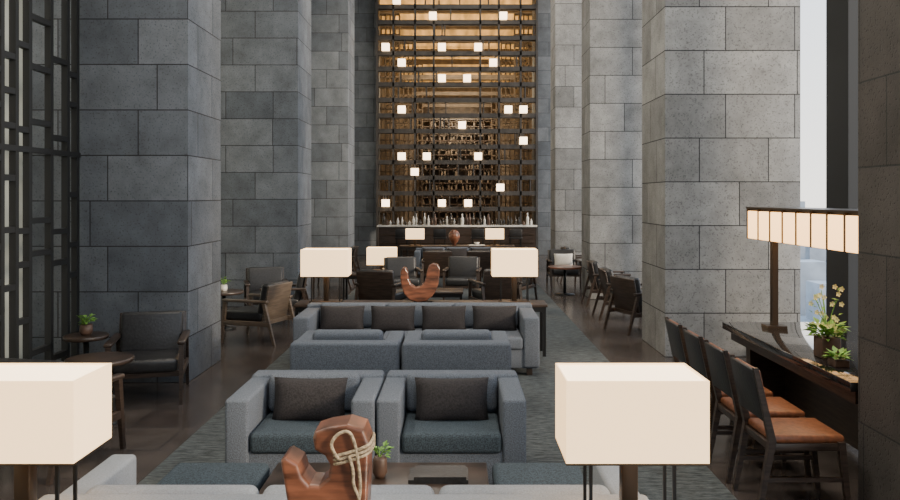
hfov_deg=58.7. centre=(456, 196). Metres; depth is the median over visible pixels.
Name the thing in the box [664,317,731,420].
dining chair
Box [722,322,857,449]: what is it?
table
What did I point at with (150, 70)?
stone column
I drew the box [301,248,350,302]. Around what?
table lamp
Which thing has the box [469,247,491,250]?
cushion
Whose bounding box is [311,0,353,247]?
stone column
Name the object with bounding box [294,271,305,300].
cushion
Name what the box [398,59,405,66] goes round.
lamp
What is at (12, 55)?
wall screen
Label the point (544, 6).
stone column
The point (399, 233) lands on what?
bar stool
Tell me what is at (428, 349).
armchair
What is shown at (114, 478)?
sofa
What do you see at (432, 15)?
lamp
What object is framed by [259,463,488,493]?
coffee table
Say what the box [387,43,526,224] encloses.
shelf
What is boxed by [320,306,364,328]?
throw pillow
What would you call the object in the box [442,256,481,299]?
lounge chair
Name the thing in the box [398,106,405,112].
lamp
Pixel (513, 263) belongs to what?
table lamp
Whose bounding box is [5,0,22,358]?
wall
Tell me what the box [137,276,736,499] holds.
rug
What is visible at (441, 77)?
lamp
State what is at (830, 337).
flower vase
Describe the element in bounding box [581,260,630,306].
lounge chair
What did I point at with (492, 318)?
throw pillow
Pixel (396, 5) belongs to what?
screen
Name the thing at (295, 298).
seat cushion
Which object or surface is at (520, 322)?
sofa
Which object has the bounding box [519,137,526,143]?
lamp
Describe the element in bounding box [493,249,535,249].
diffuser
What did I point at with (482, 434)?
seat cushion
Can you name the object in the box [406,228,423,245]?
table lamp
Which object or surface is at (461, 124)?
lamp
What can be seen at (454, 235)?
vase
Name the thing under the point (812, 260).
city skyline
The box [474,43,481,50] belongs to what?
lamp
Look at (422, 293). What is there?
sculpture
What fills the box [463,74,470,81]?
lamp
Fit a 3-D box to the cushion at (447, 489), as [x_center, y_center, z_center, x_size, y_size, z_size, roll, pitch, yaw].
[0.287,1.353,3.392,0.731,0.250,0.130,0,7,0]
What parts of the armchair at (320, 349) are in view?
arm, arm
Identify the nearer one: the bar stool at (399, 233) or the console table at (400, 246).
the console table at (400, 246)
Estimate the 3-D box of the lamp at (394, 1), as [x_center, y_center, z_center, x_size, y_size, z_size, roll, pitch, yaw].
[-1.935,-6.305,25.680,0.240,0.230,0.240,0,0,0]
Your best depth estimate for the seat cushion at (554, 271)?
16.54 m
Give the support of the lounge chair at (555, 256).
on the floor
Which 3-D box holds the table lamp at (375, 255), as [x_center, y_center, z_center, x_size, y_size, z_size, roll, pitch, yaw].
[-1.500,1.238,16.000,0.582,0.460,0.342,0,0,0]
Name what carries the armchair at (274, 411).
on the rug
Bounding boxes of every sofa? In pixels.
[38,454,648,499]
[293,302,539,374]
[414,247,491,277]
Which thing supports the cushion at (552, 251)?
on the lounge chair at (555, 256)
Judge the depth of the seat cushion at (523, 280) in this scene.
14.30 m
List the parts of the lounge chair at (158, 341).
armrest, leg, frame, leg, armrest, rail, leg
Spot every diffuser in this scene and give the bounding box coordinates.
[0,365,104,380]
[304,249,347,249]
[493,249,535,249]
[558,365,703,380]
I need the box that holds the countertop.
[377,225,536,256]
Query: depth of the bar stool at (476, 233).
23.10 m
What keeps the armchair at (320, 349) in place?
on the rug
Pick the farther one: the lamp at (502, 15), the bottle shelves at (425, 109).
the bottle shelves at (425, 109)
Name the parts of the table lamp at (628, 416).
post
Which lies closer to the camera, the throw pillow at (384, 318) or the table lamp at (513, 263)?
the throw pillow at (384, 318)
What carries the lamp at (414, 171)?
attached to the screen at (396, 5)
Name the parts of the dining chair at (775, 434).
post, leg, panel, panel, post, leg, seat frame, leg, leg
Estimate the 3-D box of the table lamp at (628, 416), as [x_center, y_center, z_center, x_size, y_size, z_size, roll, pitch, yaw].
[0.656,0.968,3.060,0.522,0.600,0.322,0,0,0]
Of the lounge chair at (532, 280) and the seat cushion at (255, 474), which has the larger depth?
the lounge chair at (532, 280)
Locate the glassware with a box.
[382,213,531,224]
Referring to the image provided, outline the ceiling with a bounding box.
[380,0,531,81]
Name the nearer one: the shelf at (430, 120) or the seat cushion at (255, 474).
the seat cushion at (255, 474)
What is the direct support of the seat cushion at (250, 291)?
on the lounge chair at (256, 277)
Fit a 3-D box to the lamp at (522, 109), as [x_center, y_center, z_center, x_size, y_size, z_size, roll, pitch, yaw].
[2.129,-2.805,25.680,0.240,0.230,0.240,0,0,0]
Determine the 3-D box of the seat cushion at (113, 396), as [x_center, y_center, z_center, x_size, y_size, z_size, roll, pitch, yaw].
[-2.904,1.545,5.823,0.590,0.130,0.570,0,0,13]
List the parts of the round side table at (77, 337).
stem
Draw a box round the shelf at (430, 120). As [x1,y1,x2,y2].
[421,119,492,224]
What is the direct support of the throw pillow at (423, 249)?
on the sofa at (456, 251)
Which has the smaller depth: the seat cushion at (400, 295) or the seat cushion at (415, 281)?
the seat cushion at (400, 295)
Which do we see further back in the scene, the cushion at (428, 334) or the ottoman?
the cushion at (428, 334)
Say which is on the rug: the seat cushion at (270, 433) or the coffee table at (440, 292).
the coffee table at (440, 292)
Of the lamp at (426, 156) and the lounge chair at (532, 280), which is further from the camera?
the lamp at (426, 156)
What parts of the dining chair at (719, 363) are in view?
post, leg, panel, seat frame, post, leg, leg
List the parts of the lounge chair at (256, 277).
leg, armrest, leg, frame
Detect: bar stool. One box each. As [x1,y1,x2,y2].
[395,229,407,256]
[433,229,445,244]
[471,229,483,243]
[508,229,521,247]
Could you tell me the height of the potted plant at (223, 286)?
0.216 m
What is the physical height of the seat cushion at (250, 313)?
0.130 m
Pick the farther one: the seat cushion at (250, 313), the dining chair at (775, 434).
the seat cushion at (250, 313)
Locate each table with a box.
[63,331,108,353]
[64,352,133,425]
[221,289,243,330]
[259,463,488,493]
[294,300,547,356]
[343,272,356,299]
[399,245,514,256]
[431,288,462,299]
[548,265,581,295]
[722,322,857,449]
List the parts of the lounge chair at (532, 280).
rail, leg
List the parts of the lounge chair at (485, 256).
frame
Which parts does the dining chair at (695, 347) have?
post, panel, post, leg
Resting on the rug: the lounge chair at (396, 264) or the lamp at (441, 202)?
the lounge chair at (396, 264)
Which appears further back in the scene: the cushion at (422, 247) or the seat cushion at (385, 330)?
the cushion at (422, 247)
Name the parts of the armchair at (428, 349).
arm, arm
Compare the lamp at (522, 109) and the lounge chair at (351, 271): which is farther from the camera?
the lamp at (522, 109)
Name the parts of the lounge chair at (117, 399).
leg, rail, armrest, leg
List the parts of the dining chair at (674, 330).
post, panel, post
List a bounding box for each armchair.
[225,370,385,473]
[290,329,404,375]
[377,370,525,483]
[402,329,510,369]
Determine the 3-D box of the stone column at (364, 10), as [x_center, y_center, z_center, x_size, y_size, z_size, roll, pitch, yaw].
[-3.510,-2.900,26.700,1.780,9.600,1.000,0,0,0]
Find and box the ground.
[800,316,814,321]
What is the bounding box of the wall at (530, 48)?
[511,42,531,224]
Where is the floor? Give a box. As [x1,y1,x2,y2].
[0,255,857,499]
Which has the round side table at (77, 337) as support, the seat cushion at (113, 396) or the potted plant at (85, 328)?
the potted plant at (85, 328)
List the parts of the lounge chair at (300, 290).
armrest, leg, frame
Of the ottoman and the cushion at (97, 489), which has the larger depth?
the ottoman
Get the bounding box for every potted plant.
[78,313,95,334]
[221,277,229,290]
[373,440,394,478]
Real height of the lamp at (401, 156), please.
0.230 m
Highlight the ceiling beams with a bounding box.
[380,11,531,80]
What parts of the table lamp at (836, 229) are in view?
frame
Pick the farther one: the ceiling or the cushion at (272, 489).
the ceiling
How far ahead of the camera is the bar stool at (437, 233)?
23.10 m
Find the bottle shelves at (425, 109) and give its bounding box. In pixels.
[405,88,508,224]
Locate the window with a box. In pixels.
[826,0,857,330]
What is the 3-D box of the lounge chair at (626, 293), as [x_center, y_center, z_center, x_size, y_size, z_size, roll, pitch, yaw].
[2.601,1.510,11.393,0.810,0.779,0.680,0,0,-22]
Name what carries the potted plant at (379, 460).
on the coffee table at (397, 473)
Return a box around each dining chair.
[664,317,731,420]
[682,327,778,454]
[703,339,811,483]
[729,354,850,499]
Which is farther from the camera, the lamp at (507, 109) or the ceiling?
the ceiling
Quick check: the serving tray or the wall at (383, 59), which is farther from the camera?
the wall at (383, 59)
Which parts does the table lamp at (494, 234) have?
lamp shade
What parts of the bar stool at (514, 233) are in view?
backrest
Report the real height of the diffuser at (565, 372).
0.007 m
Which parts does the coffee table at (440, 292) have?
frame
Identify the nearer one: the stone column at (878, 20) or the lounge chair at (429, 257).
the stone column at (878, 20)
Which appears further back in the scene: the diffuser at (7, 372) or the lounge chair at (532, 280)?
the lounge chair at (532, 280)
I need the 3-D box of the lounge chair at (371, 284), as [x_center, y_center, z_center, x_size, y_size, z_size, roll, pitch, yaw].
[-1.156,1.498,12.381,0.680,0.779,0.810,0,0,18]
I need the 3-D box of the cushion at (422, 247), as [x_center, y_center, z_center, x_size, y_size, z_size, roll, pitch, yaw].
[-0.573,1.338,19.130,0.557,0.280,0.130,0,-7,0]
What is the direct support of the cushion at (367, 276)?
on the lounge chair at (371, 284)
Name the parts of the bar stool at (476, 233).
backrest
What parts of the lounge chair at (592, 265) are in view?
leg, leg, frame, armrest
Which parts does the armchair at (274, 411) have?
arm, arm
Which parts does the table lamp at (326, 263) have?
lamp shade, post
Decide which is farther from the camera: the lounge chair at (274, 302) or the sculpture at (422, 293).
the lounge chair at (274, 302)
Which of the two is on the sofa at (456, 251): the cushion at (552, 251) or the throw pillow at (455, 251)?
the throw pillow at (455, 251)
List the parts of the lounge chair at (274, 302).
leg, rail, armrest, leg, leg, armrest, frame, leg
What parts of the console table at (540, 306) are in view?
frame, leg, leg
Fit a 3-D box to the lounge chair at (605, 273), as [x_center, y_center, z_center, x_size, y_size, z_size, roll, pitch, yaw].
[2.580,1.510,12.600,0.810,0.779,0.680,0,0,0]
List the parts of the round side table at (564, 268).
stem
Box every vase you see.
[449,230,459,244]
[800,284,849,358]
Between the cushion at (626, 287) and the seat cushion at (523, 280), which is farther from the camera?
the seat cushion at (523, 280)
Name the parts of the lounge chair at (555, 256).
leg, leg, frame, leg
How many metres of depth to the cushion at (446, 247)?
19.09 m
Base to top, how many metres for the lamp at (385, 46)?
0.230 m
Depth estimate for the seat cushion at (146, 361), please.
7.32 m
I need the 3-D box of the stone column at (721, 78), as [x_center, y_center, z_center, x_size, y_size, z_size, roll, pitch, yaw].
[3.275,-2.900,10.090,1.610,9.600,1.180,0,0,0]
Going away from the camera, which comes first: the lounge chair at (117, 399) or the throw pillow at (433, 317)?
the lounge chair at (117, 399)
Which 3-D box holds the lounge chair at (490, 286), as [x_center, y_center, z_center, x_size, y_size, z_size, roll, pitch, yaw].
[0.606,1.498,12.581,0.680,0.779,0.810,0,0,-18]
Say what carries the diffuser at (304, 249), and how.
attached to the table lamp at (326, 263)
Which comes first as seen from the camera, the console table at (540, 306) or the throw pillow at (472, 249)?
the console table at (540, 306)
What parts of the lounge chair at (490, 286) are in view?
leg, armrest, leg, frame, leg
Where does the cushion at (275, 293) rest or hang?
on the lounge chair at (274, 302)
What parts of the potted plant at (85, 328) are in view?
pot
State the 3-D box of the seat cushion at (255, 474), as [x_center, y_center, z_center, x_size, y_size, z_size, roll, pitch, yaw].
[-1.340,1.703,4.360,0.540,0.370,0.480,0,0,0]
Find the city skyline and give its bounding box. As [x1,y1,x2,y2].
[800,201,825,321]
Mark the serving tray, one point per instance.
(476, 243)
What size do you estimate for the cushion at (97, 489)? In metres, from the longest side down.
0.731 x 0.250 x 0.130 m
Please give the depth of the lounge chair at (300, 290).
11.69 m
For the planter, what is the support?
on the table at (788, 366)
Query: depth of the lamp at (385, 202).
25.56 m
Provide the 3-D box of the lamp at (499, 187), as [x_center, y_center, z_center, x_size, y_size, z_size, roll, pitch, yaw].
[1.387,-0.305,25.680,0.240,0.230,0.240,0,0,0]
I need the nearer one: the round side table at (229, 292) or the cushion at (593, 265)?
the round side table at (229, 292)
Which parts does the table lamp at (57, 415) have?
post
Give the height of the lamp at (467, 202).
0.230 m
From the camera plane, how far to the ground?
1253.26 m
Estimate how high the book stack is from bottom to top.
0.036 m
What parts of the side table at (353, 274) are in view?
leg, leg, frame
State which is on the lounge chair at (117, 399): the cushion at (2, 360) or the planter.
the cushion at (2, 360)
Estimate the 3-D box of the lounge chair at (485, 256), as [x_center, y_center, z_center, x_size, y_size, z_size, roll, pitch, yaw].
[0.500,1.498,16.780,0.680,0.779,0.810,0,0,0]
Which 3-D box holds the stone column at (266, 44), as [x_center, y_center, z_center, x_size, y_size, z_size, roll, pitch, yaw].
[-3.575,-2.900,14.470,1.650,9.600,1.260,0,0,0]
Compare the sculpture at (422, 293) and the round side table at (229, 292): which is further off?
the round side table at (229, 292)
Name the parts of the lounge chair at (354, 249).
frame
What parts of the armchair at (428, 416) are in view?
arm, arm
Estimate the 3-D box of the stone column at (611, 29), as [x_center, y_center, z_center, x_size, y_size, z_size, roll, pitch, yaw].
[3.275,-2.900,15.355,1.610,9.600,0.990,0,0,0]
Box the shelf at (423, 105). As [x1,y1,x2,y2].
[396,65,517,224]
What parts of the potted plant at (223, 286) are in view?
pot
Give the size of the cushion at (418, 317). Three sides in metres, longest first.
0.737 x 0.280 x 0.130 m
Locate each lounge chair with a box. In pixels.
[0,358,125,485]
[103,310,189,404]
[221,280,294,346]
[243,267,289,314]
[257,271,308,328]
[312,271,354,288]
[323,246,359,281]
[354,269,410,299]
[382,257,423,288]
[421,251,451,282]
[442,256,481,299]
[466,251,490,288]
[468,269,521,299]
[520,277,537,299]
[546,249,581,288]
[556,246,581,282]
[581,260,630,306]
[592,267,641,320]
[603,275,641,335]
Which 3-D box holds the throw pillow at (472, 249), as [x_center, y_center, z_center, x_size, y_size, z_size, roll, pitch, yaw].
[0.573,1.358,18.950,0.500,0.300,0.150,0,-17,-2]
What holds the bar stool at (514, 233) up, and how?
on the floor
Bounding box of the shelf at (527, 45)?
[380,14,531,224]
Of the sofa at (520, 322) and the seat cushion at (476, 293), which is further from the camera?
the seat cushion at (476, 293)
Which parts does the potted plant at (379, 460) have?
pot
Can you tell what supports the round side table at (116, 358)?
on the floor
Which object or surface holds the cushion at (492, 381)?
on the armchair at (428, 416)
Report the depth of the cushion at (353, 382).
5.48 m
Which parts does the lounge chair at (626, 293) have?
leg, frame, leg, rail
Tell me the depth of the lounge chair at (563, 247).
17.75 m
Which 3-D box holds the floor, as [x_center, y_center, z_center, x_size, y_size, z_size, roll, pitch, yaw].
[0.000,2.000,23.500,9.200,0.200,57.000,0,0,0]
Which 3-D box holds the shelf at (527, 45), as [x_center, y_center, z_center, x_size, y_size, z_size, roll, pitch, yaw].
[0.000,-2.720,32.000,6.840,9.240,0.300,0,0,0]
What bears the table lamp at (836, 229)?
on the table at (788, 366)
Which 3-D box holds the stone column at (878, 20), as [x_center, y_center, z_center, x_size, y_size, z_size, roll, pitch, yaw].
[3.275,-2.900,4.265,1.610,9.600,1.330,0,0,0]
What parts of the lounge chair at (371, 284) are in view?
leg, frame, leg, armrest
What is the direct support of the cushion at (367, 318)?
on the sofa at (520, 322)
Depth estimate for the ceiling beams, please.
37.02 m
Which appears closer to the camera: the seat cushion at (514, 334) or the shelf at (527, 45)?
the seat cushion at (514, 334)
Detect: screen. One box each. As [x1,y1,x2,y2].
[0,0,80,361]
[376,0,537,249]
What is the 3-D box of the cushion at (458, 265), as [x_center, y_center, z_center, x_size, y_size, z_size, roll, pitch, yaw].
[0.121,1.309,14.914,0.550,0.400,0.110,0,-11,6]
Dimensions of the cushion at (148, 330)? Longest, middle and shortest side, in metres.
0.570 x 0.400 x 0.110 m
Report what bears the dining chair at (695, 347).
on the floor
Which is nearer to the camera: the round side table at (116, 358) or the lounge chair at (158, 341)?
the round side table at (116, 358)
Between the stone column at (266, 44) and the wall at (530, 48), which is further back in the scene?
the wall at (530, 48)
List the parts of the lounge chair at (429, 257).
frame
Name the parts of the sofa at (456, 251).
arm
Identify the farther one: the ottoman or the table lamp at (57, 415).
the ottoman
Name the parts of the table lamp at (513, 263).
post, lamp shade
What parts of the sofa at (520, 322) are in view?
arm, arm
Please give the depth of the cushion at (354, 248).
17.93 m
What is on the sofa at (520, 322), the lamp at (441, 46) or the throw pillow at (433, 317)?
the throw pillow at (433, 317)
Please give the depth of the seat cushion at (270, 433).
5.01 m
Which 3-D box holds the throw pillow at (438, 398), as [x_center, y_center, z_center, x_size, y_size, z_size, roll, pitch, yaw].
[-0.035,1.358,5.350,0.500,0.300,0.150,0,-17,-1]
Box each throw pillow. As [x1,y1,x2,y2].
[272,377,347,420]
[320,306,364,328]
[371,306,414,331]
[415,377,488,420]
[422,248,442,251]
[422,306,465,330]
[447,248,466,255]
[471,248,490,250]
[472,306,516,330]
[554,253,572,264]
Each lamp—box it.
[0,363,111,499]
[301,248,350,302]
[367,247,396,269]
[382,43,389,50]
[382,199,389,206]
[393,0,400,3]
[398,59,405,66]
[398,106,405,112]
[398,153,405,159]
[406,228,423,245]
[411,168,418,175]
[423,153,430,159]
[429,12,436,19]
[438,43,445,50]
[438,74,445,81]
[438,199,445,206]
[458,121,465,128]
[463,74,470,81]
[464,199,471,206]
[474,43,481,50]
[474,153,481,159]
[485,228,503,245]
[489,59,496,66]
[491,248,537,302]
[496,184,503,190]
[499,12,506,19]
[504,106,511,112]
[519,106,526,112]
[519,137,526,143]
[555,363,709,499]
[746,207,857,327]
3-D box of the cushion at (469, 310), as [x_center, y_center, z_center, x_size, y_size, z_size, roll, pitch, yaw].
[0.323,1.338,9.080,0.737,0.280,0.130,0,-7,0]
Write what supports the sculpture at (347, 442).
on the console table
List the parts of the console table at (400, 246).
frame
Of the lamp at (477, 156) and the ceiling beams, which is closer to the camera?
the lamp at (477, 156)
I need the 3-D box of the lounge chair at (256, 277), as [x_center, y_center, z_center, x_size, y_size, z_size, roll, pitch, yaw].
[-3.006,1.510,12.619,0.680,0.779,0.810,0,0,-18]
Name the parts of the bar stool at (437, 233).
backrest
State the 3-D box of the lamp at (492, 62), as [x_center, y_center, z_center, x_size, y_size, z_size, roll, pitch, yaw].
[1.161,-4.305,25.680,0.240,0.230,0.240,0,0,0]
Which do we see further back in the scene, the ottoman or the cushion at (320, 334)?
the cushion at (320, 334)
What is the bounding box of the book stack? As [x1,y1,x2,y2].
[408,465,467,483]
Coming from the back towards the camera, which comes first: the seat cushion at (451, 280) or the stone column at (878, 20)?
the seat cushion at (451, 280)
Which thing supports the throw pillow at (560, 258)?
on the lounge chair at (555, 256)
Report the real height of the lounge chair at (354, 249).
0.779 m
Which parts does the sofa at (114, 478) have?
arm, arm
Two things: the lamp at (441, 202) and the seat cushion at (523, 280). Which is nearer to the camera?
the seat cushion at (523, 280)
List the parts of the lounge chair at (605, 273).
leg, leg, frame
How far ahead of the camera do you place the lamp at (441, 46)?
25.56 m
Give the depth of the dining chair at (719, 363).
5.39 m
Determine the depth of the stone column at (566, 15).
20.10 m
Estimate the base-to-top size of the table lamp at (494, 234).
0.420 m
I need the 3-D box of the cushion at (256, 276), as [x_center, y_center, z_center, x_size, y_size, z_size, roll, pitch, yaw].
[-3.067,1.321,12.805,0.550,0.400,0.110,0,-11,-18]
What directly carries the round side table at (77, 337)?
on the floor
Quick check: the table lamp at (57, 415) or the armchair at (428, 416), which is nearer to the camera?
the table lamp at (57, 415)
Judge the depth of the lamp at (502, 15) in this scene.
25.56 m
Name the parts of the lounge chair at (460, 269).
leg, frame, leg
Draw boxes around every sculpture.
[281,414,374,499]
[400,263,439,301]
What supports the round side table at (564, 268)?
on the floor
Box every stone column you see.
[32,0,220,382]
[221,0,310,306]
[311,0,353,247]
[354,0,379,254]
[532,0,550,254]
[551,0,581,272]
[582,0,641,298]
[642,0,799,356]
[858,0,899,499]
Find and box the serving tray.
[469,242,484,245]
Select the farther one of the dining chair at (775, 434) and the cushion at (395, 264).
the cushion at (395, 264)
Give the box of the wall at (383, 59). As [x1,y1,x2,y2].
[382,42,402,224]
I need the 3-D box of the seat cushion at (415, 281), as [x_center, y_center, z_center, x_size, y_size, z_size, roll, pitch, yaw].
[-0.985,1.533,14.527,0.550,0.130,0.570,0,0,-11]
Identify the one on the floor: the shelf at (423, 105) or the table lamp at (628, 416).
the shelf at (423, 105)
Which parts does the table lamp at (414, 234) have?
lamp shade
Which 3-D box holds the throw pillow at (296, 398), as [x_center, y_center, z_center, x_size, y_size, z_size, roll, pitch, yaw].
[-0.985,1.358,5.350,0.500,0.300,0.150,0,-17,2]
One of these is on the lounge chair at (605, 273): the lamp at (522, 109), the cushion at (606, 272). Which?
the cushion at (606, 272)
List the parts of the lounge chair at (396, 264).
frame, leg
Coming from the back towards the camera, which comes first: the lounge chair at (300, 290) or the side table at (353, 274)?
the side table at (353, 274)
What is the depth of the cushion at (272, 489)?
3.36 m
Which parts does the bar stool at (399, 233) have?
backrest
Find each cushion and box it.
[0,358,63,362]
[86,485,258,493]
[112,349,178,373]
[112,394,115,410]
[120,310,182,351]
[156,463,269,490]
[226,305,262,321]
[247,267,282,290]
[249,290,260,299]
[250,411,350,452]
[257,280,287,314]
[263,485,433,493]
[268,373,359,411]
[291,295,298,306]
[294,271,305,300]
[312,329,383,339]
[320,302,384,326]
[350,246,356,262]
[360,269,394,283]
[383,327,421,339]
[386,257,415,276]
[387,302,450,326]
[394,277,419,286]
[395,290,405,299]
[401,410,500,452]
[407,373,496,411]
[421,247,444,258]
[421,329,491,339]
[439,485,609,493]
[445,247,468,251]
[446,276,475,285]
[449,256,477,275]
[453,302,517,326]
[465,327,522,349]
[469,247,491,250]
[472,288,481,298]
[521,278,529,286]
[549,249,574,265]
[552,269,578,274]
[589,260,599,284]
[601,267,613,292]
[615,275,641,305]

